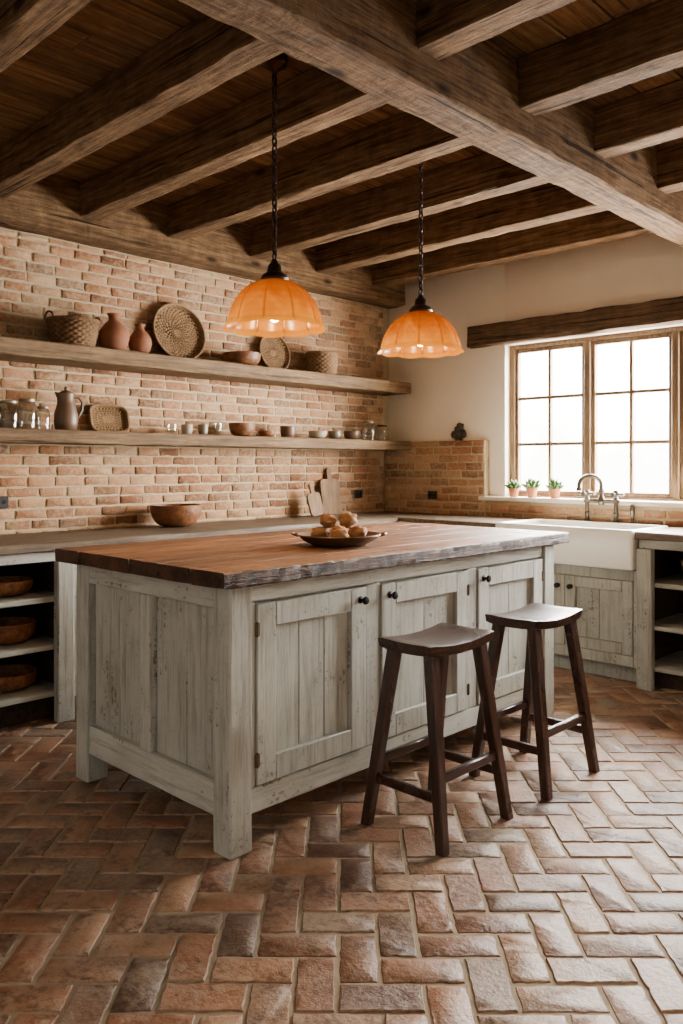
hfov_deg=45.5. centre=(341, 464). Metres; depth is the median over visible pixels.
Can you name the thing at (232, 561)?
island countertop
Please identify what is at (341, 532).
bread roll
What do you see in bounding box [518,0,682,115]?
joist
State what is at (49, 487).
wall
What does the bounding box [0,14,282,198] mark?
joist
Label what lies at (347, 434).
bowl
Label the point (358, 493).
wall outlet
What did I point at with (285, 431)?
cup
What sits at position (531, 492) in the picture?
pot
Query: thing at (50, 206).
beam
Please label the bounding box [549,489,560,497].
pot
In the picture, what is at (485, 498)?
windowsill
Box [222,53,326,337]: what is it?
pendant lamp
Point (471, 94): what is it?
ceiling beam
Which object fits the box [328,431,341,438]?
bowl
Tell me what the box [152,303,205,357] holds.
woven tray
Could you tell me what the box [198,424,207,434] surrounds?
cup
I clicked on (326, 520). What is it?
bread roll
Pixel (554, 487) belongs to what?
potted succulent
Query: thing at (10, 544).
countertop
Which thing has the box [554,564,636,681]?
base cabinet
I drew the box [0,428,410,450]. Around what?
wall shelf
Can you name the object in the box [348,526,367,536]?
bread roll
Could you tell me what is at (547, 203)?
joist
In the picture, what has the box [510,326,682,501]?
window
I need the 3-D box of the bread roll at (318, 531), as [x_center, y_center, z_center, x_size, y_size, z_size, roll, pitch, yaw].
[-0.089,0.289,3.409,0.081,0.066,0.074,0,0,39]
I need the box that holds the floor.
[0,667,682,1023]
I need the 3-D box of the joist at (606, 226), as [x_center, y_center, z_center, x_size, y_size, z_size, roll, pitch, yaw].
[1.115,-1.490,5.543,2.325,0.200,0.128,0,0,44]
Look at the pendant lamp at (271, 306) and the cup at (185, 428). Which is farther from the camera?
the cup at (185, 428)
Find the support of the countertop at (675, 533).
on the open shelf unit at (659, 571)
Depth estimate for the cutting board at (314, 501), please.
5.92 m
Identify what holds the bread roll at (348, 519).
on the bread roll at (356, 531)
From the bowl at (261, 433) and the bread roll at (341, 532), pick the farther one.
the bowl at (261, 433)
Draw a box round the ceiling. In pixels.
[0,0,682,227]
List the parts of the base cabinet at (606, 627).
cabinet door, knob, cabinet door, door panel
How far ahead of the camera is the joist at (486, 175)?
4.56 m
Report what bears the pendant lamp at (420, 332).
hanging from the ceiling
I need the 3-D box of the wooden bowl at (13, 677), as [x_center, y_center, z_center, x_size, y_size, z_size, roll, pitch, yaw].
[-1.655,1.065,4.040,0.280,0.088,0.280,0,0,44]
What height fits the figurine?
0.140 m
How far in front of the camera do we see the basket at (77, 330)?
4.44 m
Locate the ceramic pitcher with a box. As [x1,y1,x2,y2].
[53,387,83,429]
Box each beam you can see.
[0,174,404,308]
[178,0,682,245]
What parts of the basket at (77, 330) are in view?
handle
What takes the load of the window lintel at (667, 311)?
attached to the wall at (471, 388)
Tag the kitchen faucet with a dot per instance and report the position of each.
(601, 500)
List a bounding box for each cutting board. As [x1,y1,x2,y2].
[306,483,323,516]
[319,467,341,514]
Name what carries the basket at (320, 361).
on the wall shelf at (12, 349)
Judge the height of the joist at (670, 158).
0.200 m
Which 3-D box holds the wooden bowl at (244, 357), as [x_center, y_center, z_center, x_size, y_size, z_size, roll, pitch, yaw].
[-0.661,-0.699,5.410,0.254,0.089,0.246,0,0,44]
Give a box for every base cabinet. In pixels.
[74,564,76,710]
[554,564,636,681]
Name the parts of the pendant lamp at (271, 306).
lamp shade, chain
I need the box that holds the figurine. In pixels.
[451,422,466,440]
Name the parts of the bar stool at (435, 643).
leg, leg, seat, leg, leg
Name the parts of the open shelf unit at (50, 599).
shelf, shelf, shelf, rail, post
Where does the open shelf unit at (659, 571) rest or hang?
on the floor
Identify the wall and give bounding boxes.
[0,227,388,534]
[384,233,682,526]
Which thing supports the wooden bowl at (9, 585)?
on the open shelf unit at (50, 599)
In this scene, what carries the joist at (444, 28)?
attached to the ceiling
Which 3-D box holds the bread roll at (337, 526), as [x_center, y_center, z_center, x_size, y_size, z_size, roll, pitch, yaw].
[-0.013,0.290,3.486,0.079,0.065,0.072,0,0,-31]
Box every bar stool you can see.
[361,622,512,856]
[469,603,599,800]
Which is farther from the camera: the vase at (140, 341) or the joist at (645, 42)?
the vase at (140, 341)
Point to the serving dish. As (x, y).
(329, 541)
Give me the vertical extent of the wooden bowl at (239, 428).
0.088 m
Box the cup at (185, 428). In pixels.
[181,424,192,433]
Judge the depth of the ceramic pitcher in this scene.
4.48 m
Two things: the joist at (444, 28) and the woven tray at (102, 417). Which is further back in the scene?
the woven tray at (102, 417)
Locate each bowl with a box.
[0,576,33,596]
[0,617,36,644]
[0,664,37,691]
[150,503,201,526]
[223,351,260,364]
[229,422,254,435]
[258,430,274,436]
[309,431,326,437]
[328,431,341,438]
[343,431,360,438]
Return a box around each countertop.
[0,511,672,555]
[55,521,568,588]
[635,526,682,541]
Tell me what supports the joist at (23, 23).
attached to the ceiling
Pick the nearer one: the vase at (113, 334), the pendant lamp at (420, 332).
the pendant lamp at (420, 332)
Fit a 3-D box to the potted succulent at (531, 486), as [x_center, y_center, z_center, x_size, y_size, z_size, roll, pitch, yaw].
[1.343,0.159,5.750,0.139,0.143,0.129,0,0,-26]
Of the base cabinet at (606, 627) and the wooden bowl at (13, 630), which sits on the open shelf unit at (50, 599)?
the wooden bowl at (13, 630)
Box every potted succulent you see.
[504,479,521,496]
[522,477,540,497]
[545,478,563,497]
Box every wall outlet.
[0,496,8,507]
[355,490,362,497]
[428,491,436,498]
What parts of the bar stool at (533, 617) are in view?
leg, leg, seat, leg, leg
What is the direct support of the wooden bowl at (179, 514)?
on the countertop at (10, 544)
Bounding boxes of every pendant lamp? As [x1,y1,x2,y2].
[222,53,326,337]
[377,162,464,357]
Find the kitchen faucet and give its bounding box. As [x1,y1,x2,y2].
[576,474,635,523]
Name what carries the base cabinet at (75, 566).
on the floor
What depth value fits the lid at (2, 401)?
4.26 m
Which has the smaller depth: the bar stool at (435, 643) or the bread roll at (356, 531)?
the bar stool at (435, 643)
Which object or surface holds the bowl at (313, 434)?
on the wall shelf at (7, 435)
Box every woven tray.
[88,404,129,431]
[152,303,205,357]
[259,337,290,368]
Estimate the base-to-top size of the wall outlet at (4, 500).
0.064 m
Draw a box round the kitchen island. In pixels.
[76,545,553,859]
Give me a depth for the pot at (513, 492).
5.83 m
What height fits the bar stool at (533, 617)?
0.661 m
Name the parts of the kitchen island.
leg, panel, rail, rail, panel, leg, cabinet door, door panel, knob, long rail, knob, long rail, cabinet door, door panel, knob, cabinet door, door panel, leg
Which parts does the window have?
sash, sash, sash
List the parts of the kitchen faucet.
handle, spout, handle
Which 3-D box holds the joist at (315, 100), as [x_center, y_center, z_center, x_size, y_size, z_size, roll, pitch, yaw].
[-0.584,-1.490,3.791,2.325,0.200,0.128,0,0,44]
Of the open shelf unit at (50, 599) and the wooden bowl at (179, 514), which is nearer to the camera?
the open shelf unit at (50, 599)
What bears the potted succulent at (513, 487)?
on the windowsill at (485, 498)
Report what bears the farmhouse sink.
in the countertop at (10, 544)
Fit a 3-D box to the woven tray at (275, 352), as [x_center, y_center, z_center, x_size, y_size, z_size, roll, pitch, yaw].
[-0.476,-0.795,5.746,0.092,0.281,0.288,0,0,44]
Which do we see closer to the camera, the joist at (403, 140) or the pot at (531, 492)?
the joist at (403, 140)
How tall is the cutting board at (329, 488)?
0.358 m
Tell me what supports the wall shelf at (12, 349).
attached to the wall at (49, 487)
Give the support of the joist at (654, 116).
attached to the ceiling
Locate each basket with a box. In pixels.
[43,310,101,345]
[305,350,338,374]
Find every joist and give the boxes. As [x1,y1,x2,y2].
[0,0,91,72]
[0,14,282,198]
[80,67,386,220]
[167,112,471,239]
[250,152,548,258]
[315,182,606,274]
[372,210,652,287]
[416,0,575,60]
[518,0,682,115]
[594,79,682,158]
[657,142,682,193]
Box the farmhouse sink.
[495,519,667,570]
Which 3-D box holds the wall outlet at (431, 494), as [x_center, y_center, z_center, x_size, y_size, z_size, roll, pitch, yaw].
[0.705,0.233,6.312,0.090,0.064,0.009,0,0,44]
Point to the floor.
(118, 905)
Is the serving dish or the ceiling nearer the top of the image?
the ceiling
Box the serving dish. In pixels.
[291,530,386,546]
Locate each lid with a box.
[1,400,16,403]
[18,398,34,402]
[37,406,48,408]
[363,421,374,423]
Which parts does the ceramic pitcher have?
lid, handle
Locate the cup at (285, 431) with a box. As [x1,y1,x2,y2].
[280,426,295,436]
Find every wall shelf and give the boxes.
[0,336,410,395]
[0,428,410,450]
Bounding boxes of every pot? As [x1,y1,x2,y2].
[508,488,518,496]
[526,488,537,497]
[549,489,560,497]
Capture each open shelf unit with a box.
[0,551,73,727]
[636,540,682,690]
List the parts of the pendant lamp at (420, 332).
chain, lamp shade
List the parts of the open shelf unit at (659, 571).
post, rail, shelf, shelf, shelf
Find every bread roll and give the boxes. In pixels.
[311,526,329,536]
[320,514,336,527]
[330,525,346,532]
[331,528,348,536]
[338,512,357,527]
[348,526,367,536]
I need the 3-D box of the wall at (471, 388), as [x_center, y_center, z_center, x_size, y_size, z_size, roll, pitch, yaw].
[2.488,-0.165,4.794,5.700,2.850,0.292,0,0,44]

